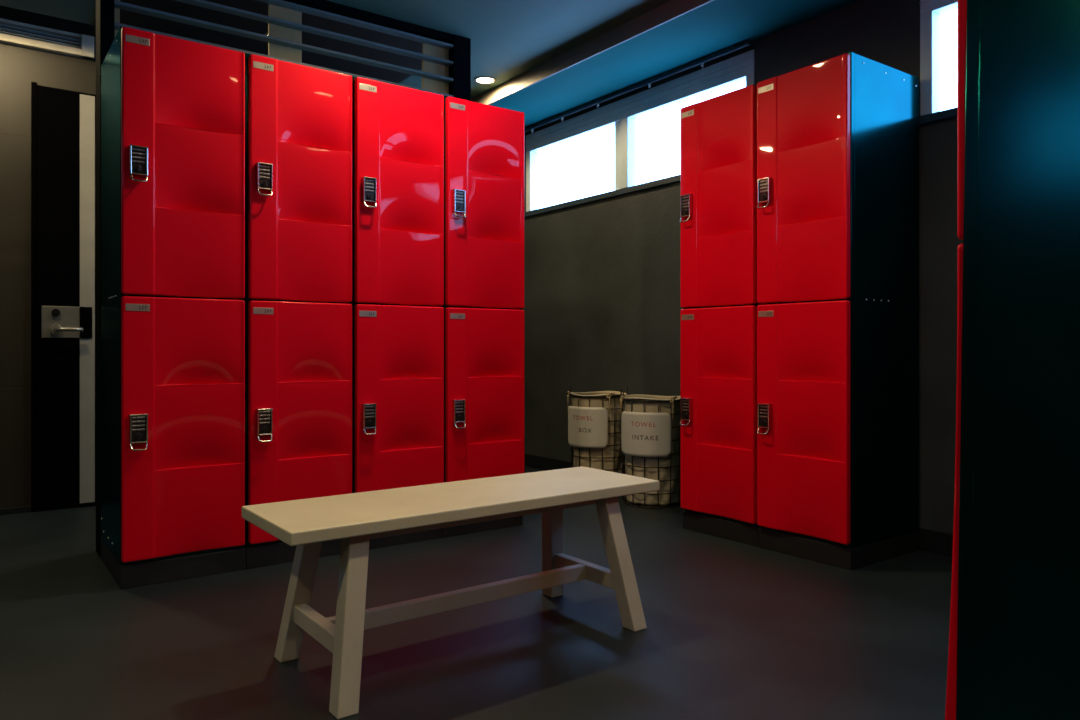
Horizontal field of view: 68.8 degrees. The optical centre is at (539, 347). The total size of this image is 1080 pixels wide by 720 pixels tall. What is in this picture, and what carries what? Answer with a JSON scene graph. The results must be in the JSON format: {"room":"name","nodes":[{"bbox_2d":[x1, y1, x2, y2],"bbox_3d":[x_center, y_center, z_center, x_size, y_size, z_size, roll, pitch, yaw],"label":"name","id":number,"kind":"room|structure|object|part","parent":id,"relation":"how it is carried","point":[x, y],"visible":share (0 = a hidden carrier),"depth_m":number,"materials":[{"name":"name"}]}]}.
{"room":"changing room","nodes":[
{"label":"changing room","id":0,"kind":"room"},
{"bbox_2d":[0,5,95,510],"bbox_3d":[-2.457,-0.546,4.069,5.420,2.720,0.150,0,0,-36],"label":"wall","id":1,"kind":"structure","parent":0,"point":[20,66],"depth_m":3.89,"materials":[{"name":"paint"}]},
{"bbox_2d":[0,506,30,514],"bbox_3d":[-3.520,0.799,3.193,2.470,0.030,0.012,0,0,-36],"label":"baseboard","id":2,"kind":"structure","parent":1,"relation":"attached to","point":[23,509],"depth_m":3.87,"materials":[{"name":"black"}]},
{"bbox_2d":[31,82,36,511],"bbox_3d":[-2.517,-0.254,3.920,0.024,2.135,0.020,0,0,-36],"label":"trim","id":3,"kind":"structure","parent":1,"relation":"attached to","point":[33,84],"depth_m":3.91,"materials":[{"name":"black metal"}]},
{"bbox_2d":[0,18,93,59],"bbox_3d":[-2.717,-1.544,3.757,1.032,0.109,0.047,0,0,-36],"label":"air vent","id":4,"kind":"object","parent":1,"relation":"in","point":[16,33],"visible":1,"depth_m":3.93,"materials":[{"name":"grey metal"}]},
{"bbox_2d":[37,85,95,508],"bbox_3d":[-2.141,-0.254,4.151,0.853,2.104,0.088,0,0,-36],"label":"door","id":5,"kind":"structure","parent":1,"relation":"in","point":[66,119],"depth_m":3.98,"materials":[{"name":"wood"}]},
{"bbox_3d":[-2.412,-0.131,3.967,0.165,0.159,0.008,0,0,-36],"label":"lock plate","id":6,"kind":"part","parent":5,"relation":"part of","materials":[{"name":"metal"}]},
{"bbox_3d":[-2.377,-0.092,3.957,0.141,0.052,0.052,0,0,-36],"label":"lever handle","id":7,"kind":"part","parent":5,"relation":"part of","materials":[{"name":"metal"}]},
{"bbox_2d":[0,0,670,98],"bbox_3d":[-0.494,-1.794,1.502,5.570,0.424,6.610,0,0,-36],"label":"ceiling","id":8,"kind":"structure","parent":0,"point":[509,38],"depth_m":3.86,"materials":[{"name":"grey paint"}]},
{"bbox_2d":[474,76,495,83],"bbox_3d":[-0.324,-1.583,4.657,0.128,0.006,0.128,0,0,-36],"label":"recessed light","id":9,"kind":"object","parent":8,"relation":"in","point":[481,79],"visible":1,"depth_m":4.65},
{"bbox_2d":[471,0,713,104],"bbox_3d":[1.305,-1.544,2.634,0.012,0.085,6.120,0,0,-36],"label":"trim","id":10,"kind":"structure","parent":8,"relation":"attached to","point":[673,9],"depth_m":4.03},
{"bbox_2d":[0,466,951,719],"bbox_3d":[-0.494,0.864,1.502,5.570,0.100,6.610,0,0,-36],"label":"floor","id":11,"kind":"structure","parent":0,"point":[735,630],"depth_m":2.19,"materials":[{"name":"plastic"}]},
{"bbox_2d":[101,26,245,588],"bbox_3d":[-1.373,-0.136,2.947,0.414,1.900,0.527,0,0,-36],"label":"locker","id":12,"kind":"object","parent":11,"relation":"on","point":[173,110],"visible":1,"depth_m":2.76,"materials":[{"name":"red paint"}]},
{"bbox_3d":[-1.362,-1.042,2.668,0.074,0.024,0.005,0,0,-36],"label":"number plate","id":13,"kind":"part","parent":12,"relation":"part of","materials":[{"name":"grey metal"}]},
{"bbox_3d":[-1.362,-0.137,2.668,0.074,0.024,0.005,0,0,-36],"label":"number plate","id":14,"kind":"part","parent":12,"relation":"part of","materials":[{"name":"grey metal"}]},
{"bbox_3d":[-1.351,-0.605,2.654,0.021,0.021,0.013,0,0,-36],"label":"lock knob","id":15,"kind":"part","parent":12,"relation":"part of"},
{"bbox_3d":[-1.351,0.299,2.654,0.021,0.021,0.013,0,0,-36],"label":"lock knob","id":16,"kind":"part","parent":12,"relation":"part of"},
{"bbox_3d":[-1.349,-0.574,2.652,0.054,0.030,0.022,0,0,-36],"label":"lock pull","id":17,"kind":"part","parent":12,"relation":"part of","materials":[{"name":"metal"}]},
{"bbox_3d":[-1.349,0.330,2.652,0.054,0.030,0.022,0,0,-36],"label":"lock pull","id":18,"kind":"part","parent":12,"relation":"part of","materials":[{"name":"metal"}]},
{"bbox_3d":[-1.246,-0.630,2.770,0.401,0.899,0.029,0,0,-36],"label":"door","id":19,"kind":"part","parent":12,"relation":"part of","materials":[{"name":"red paint"}]},
{"bbox_3d":[-1.246,0.273,2.770,0.401,0.897,0.029,0,0,-36],"label":"door","id":20,"kind":"part","parent":12,"relation":"part of","materials":[{"name":"red paint"}]},
{"bbox_2d":[96,0,470,557],"bbox_3d":[-1.067,-0.385,3.596,1.670,2.398,0.130,0,0,-36],"label":"slatted screen","id":21,"kind":"object","parent":11,"relation":"on","point":[445,57],"visible":0.38,"depth_m":3.53,"materials":[{"name":"black paint"}]},
{"bbox_3d":[-1.722,-0.385,3.119,0.050,2.398,0.130,0,0,-36],"label":"post","id":22,"kind":"part","parent":21,"relation":"part of","materials":[{"name":"black metal"}]},
{"bbox_3d":[-1.066,-1.568,3.553,1.520,0.032,0.050,0,0,-36],"label":"rail","id":23,"kind":"part","parent":21,"relation":"part of","materials":[{"name":"metal"}]},
{"bbox_3d":[-0.412,-0.385,4.030,0.100,2.398,0.060,0,0,-36],"label":"post","id":24,"kind":"part","parent":21,"relation":"part of","materials":[{"name":"black metal"}]},
{"bbox_2d":[245,53,351,568],"bbox_3d":[-1.038,-0.136,3.191,0.411,1.900,0.527,0,0,-36],"label":"locker","id":25,"kind":"object","parent":11,"relation":"on","point":[299,117],"visible":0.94,"depth_m":2.99,"materials":[{"name":"red metal"}]},
{"bbox_3d":[-1.024,-1.042,2.915,0.074,0.024,0.005,0,0,-36],"label":"number plate","id":26,"kind":"part","parent":25,"relation":"part of","materials":[{"name":"grey metal"}]},
{"bbox_3d":[-1.024,-0.137,2.915,0.074,0.024,0.005,0,0,-36],"label":"number plate","id":27,"kind":"part","parent":25,"relation":"part of","materials":[{"name":"grey metal"}]},
{"bbox_3d":[-1.010,-0.574,2.899,0.054,0.030,0.022,0,0,-36],"label":"lock pull","id":28,"kind":"part","parent":25,"relation":"part of","materials":[{"name":"metal"}]},
{"bbox_3d":[-1.010,0.330,2.899,0.054,0.030,0.022,0,0,-36],"label":"lock pull","id":29,"kind":"part","parent":25,"relation":"part of","materials":[{"name":"metal"}]},
{"bbox_3d":[-0.910,-0.630,3.015,0.395,0.899,0.029,0,0,-36],"label":"door","id":30,"kind":"part","parent":25,"relation":"part of","materials":[{"name":"red paint"}]},
{"bbox_3d":[-0.910,0.273,3.015,0.395,0.897,0.029,0,0,-36],"label":"door","id":31,"kind":"part","parent":25,"relation":"part of","materials":[{"name":"red paint"}]},
{"bbox_2d":[352,76,443,548],"bbox_3d":[-0.705,-0.136,3.434,0.411,1.900,0.527,0,0,-36],"label":"locker","id":32,"kind":"object","parent":11,"relation":"on","point":[398,131],"visible":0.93,"depth_m":3.23,"materials":[{"name":"red metal"}]},
{"bbox_3d":[-0.690,-1.042,3.158,0.074,0.024,0.005,0,0,-36],"label":"number plate","id":33,"kind":"part","parent":32,"relation":"part of","materials":[{"name":"grey metal"}]},
{"bbox_3d":[-0.690,-0.137,3.158,0.074,0.024,0.005,0,0,-36],"label":"number plate","id":34,"kind":"part","parent":32,"relation":"part of","materials":[{"name":"grey metal"}]},
{"bbox_3d":[-0.677,-0.574,3.142,0.054,0.030,0.022,0,0,-36],"label":"lock pull","id":35,"kind":"part","parent":32,"relation":"part of","materials":[{"name":"metal"}]},
{"bbox_3d":[-0.677,0.330,3.142,0.054,0.030,0.022,0,0,-36],"label":"lock pull","id":36,"kind":"part","parent":32,"relation":"part of","materials":[{"name":"metal"}]},
{"bbox_3d":[-0.576,-0.630,3.258,0.395,0.899,0.029,0,0,-36],"label":"door","id":37,"kind":"part","parent":32,"relation":"part of","materials":[{"name":"red paint"}]},
{"bbox_3d":[-0.576,0.273,3.258,0.395,0.897,0.029,0,0,-36],"label":"door","id":38,"kind":"part","parent":32,"relation":"part of","materials":[{"name":"red paint"}]},
{"bbox_2d":[242,466,659,718],"bbox_3d":[-0.197,0.607,2.180,1.122,0.415,0.437,0,0,-37],"label":"bench","id":39,"kind":"object","parent":11,"relation":"on","point":[355,519],"visible":1,"depth_m":2.05,"materials":[{"name":"paint"}]},
{"bbox_3d":[-0.625,0.622,2.060,0.153,0.385,0.069,0,0,14],"label":"leg","id":40,"kind":"part","parent":39,"relation":"part of","materials":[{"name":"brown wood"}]},
{"bbox_3d":[-0.435,0.622,1.803,0.069,0.385,0.156,0,0,5],"label":"leg","id":41,"kind":"part","parent":39,"relation":"part of","materials":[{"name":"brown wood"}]},
{"bbox_3d":[-0.197,0.414,2.180,1.122,0.030,0.362,0,0,-37],"label":"seat","id":42,"kind":"part","parent":39,"relation":"part of","materials":[{"name":"paint"}]},
{"bbox_3d":[0.040,0.622,2.557,0.069,0.385,0.153,0,0,3],"label":"leg","id":43,"kind":"part","parent":39,"relation":"part of","materials":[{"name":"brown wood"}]},
{"bbox_3d":[0.233,0.622,2.302,0.156,0.385,0.069,0,0,12],"label":"leg","id":44,"kind":"part","parent":39,"relation":"part of","materials":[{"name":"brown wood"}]},
{"bbox_2d":[443,96,523,536],"bbox_3d":[-0.371,-0.136,3.677,0.411,1.900,0.527,0,0,-36],"label":"locker","id":45,"kind":"object","parent":11,"relation":"on","point":[483,305],"visible":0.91,"depth_m":3.49,"materials":[{"name":"red metal"}]},
{"bbox_3d":[-0.356,-1.042,3.401,0.074,0.024,0.005,0,0,-36],"label":"number plate","id":46,"kind":"part","parent":45,"relation":"part of","materials":[{"name":"grey metal"}]},
{"bbox_3d":[-0.356,-0.137,3.401,0.074,0.024,0.005,0,0,-36],"label":"number plate","id":47,"kind":"part","parent":45,"relation":"part of","materials":[{"name":"grey metal"}]},
{"bbox_3d":[-0.240,-0.630,3.503,0.401,0.899,0.029,0,0,-36],"label":"door","id":48,"kind":"part","parent":45,"relation":"part of","materials":[{"name":"red paint"}]},
{"bbox_3d":[-0.240,0.273,3.503,0.401,0.897,0.029,0,0,-36],"label":"door","id":49,"kind":"part","parent":45,"relation":"part of","materials":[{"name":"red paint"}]},
{"bbox_2d":[567,385,627,473],"bbox_3d":[0.334,0.513,4.502,0.344,0.601,0.341,0,0,-36],"label":"laundry basket","id":50,"kind":"object","parent":11,"relation":"on","point":[594,421],"visible":0.73,"depth_m":4.37,"materials":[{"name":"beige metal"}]},
{"bbox_2d":[620,388,680,507],"bbox_3d":[0.591,0.513,4.148,0.343,0.601,0.346,0,0,-36],"label":"laundry basket","id":51,"kind":"object","parent":11,"relation":"on","point":[650,424],"visible":0.9,"depth_m":4.02,"materials":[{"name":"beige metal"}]},
{"bbox_2d":[680,84,759,546],"bbox_3d":[0.940,-0.136,3.518,0.527,1.900,0.418,0,0,-36],"label":"locker","id":52,"kind":"object","parent":11,"relation":"on","point":[718,198],"visible":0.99,"depth_m":3.37,"materials":[{"name":"red metal"}]},
{"bbox_3d":[0.659,-1.042,3.511,0.005,0.024,0.074,0,0,-36],"label":"number plate","id":53,"kind":"part","parent":52,"relation":"part of","materials":[{"name":"grey metal"}]},
{"bbox_3d":[0.659,-0.137,3.511,0.005,0.024,0.074,0,0,-36],"label":"number plate","id":54,"kind":"part","parent":52,"relation":"part of","materials":[{"name":"grey metal"}]},
{"bbox_3d":[0.762,-0.630,3.392,0.029,0.899,0.408,0,0,-36],"label":"door","id":55,"kind":"part","parent":52,"relation":"part of","materials":[{"name":"red paint"}]},
{"bbox_3d":[0.762,0.273,3.392,0.029,0.897,0.408,0,0,-36],"label":"door","id":56,"kind":"part","parent":52,"relation":"part of","materials":[{"name":"red paint"}]},
{"bbox_2d":[757,52,918,569],"bbox_3d":[1.187,-0.136,3.178,0.527,1.900,0.420,0,0,-36],"label":"locker","id":57,"kind":"object","parent":11,"relation":"on","point":[838,136],"visible":1,"depth_m":3.03,"materials":[{"name":"red paint"}]},
{"bbox_3d":[0.892,-0.574,3.154,0.022,0.030,0.054,0,0,-36],"label":"lock pull","id":58,"kind":"part","parent":57,"relation":"part of","materials":[{"name":"metal"}]},
{"bbox_3d":[0.892,0.330,3.154,0.022,0.030,0.054,0,0,-36],"label":"lock pull","id":59,"kind":"part","parent":57,"relation":"part of","materials":[{"name":"metal"}]},
{"bbox_3d":[0.909,-1.042,3.168,0.005,0.024,0.074,0,0,-36],"label":"number plate","id":60,"kind":"part","parent":57,"relation":"part of","materials":[{"name":"grey metal"}]},
{"bbox_3d":[0.909,-0.137,3.168,0.005,0.024,0.074,0,0,-36],"label":"number plate","id":61,"kind":"part","parent":57,"relation":"part of","materials":[{"name":"grey metal"}]},
{"bbox_3d":[1.012,-0.630,3.049,0.029,0.899,0.407,0,0,-36],"label":"door","id":62,"kind":"part","parent":57,"relation":"part of","materials":[{"name":"red paint"}]},
{"bbox_3d":[1.012,0.273,3.049,0.029,0.897,0.407,0,0,-36],"label":"door","id":63,"kind":"part","parent":57,"relation":"part of","materials":[{"name":"red paint"}]},
{"bbox_2d":[945,0,1079,719],"bbox_3d":[0.988,-0.136,1.246,0.439,1.900,0.532,0,0,-36],"label":"locker","id":64,"kind":"object","parent":11,"relation":"on","point":[1014,650],"visible":1,"depth_m":1.23,"materials":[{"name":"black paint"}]},
{"bbox_3d":[0.856,0.273,1.427,0.429,0.897,0.043,0,0,-36],"label":"door","id":65,"kind":"part","parent":64,"relation":"part of","materials":[{"name":"red paint"}]},
{"bbox_3d":[0.869,-0.630,1.426,0.407,0.899,0.029,0,0,-36],"label":"door","id":66,"kind":"part","parent":64,"relation":"part of","materials":[{"name":"red paint"}]},
{"bbox_2d":[522,0,962,533],"bbox_3d":[1.696,-0.546,3.098,0.150,2.920,6.610,0,0,-36],"label":"wall","id":67,"kind":"structure","parent":0,"point":[602,308],"depth_m":4.39,"materials":[{"name":"paint"}]},
{"bbox_2d":[524,41,754,217],"bbox_3d":[0.488,-1.200,4.645,0.120,0.602,1.980,0,0,-36],"label":"window","id":68,"kind":"structure","parent":67,"relation":"in","point":[631,144],"depth_m":4.62,"materials":[{"name":"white glass"}]},
{"bbox_3d":[0.240,-1.139,5.073,0.012,0.407,0.855,0,0,-36],"label":"pane","id":69,"kind":"part","parent":68,"relation":"part of","materials":[{"name":"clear glass"}]},
{"bbox_3d":[0.480,-0.916,4.639,0.040,0.034,1.980,0,0,-36],"label":"sill","id":70,"kind":"part","parent":68,"relation":"part of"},
{"bbox_3d":[0.463,-1.474,4.621,0.050,0.054,1.935,0,0,-36],"label":"curtain rail","id":71,"kind":"part","parent":68,"relation":"part of","materials":[{"name":"black metal"}]},
{"bbox_3d":[0.820,-1.139,4.277,0.012,0.407,0.855,0,0,-36],"label":"pane","id":72,"kind":"part","parent":68,"relation":"part of","materials":[{"name":"clear glass"}]},
{"bbox_2d":[490,0,859,128],"bbox_3d":[1.516,-1.544,2.787,0.508,0.085,6.120,0,0,-36],"label":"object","id":73,"kind":"structure","parent":67,"relation":"attached to","point":[714,27],"depth_m":3.98,"materials":[{"name":"blue paint"}]},
{"bbox_2d":[524,453,952,555],"bbox_3d":[1.645,0.770,3.030,0.012,0.088,6.360,0,0,-36],"label":"baseboard","id":74,"kind":"structure","parent":67,"relation":"attached to","point":[939,542],"depth_m":3.17,"materials":[{"name":"black"}]},
{"bbox_2d":[919,0,956,125],"bbox_3d":[2.131,-1.180,2.416,0.090,0.562,1.980,0,0,-36],"label":"window","id":75,"kind":"structure","parent":67,"relation":"in","point":[938,18],"depth_m":3.15,"materials":[{"name":"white glass"}]},
{"bbox_3d":[2.111,-0.916,2.401,0.040,0.034,1.980,0,0,-36],"label":"sill","id":76,"kind":"part","parent":75,"relation":"part of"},
{"bbox_3d":[1.870,-1.139,2.835,0.012,0.407,0.855,0,0,-36],"label":"pane","id":77,"kind":"part","parent":75,"relation":"part of","materials":[{"name":"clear glass"}]}
]}

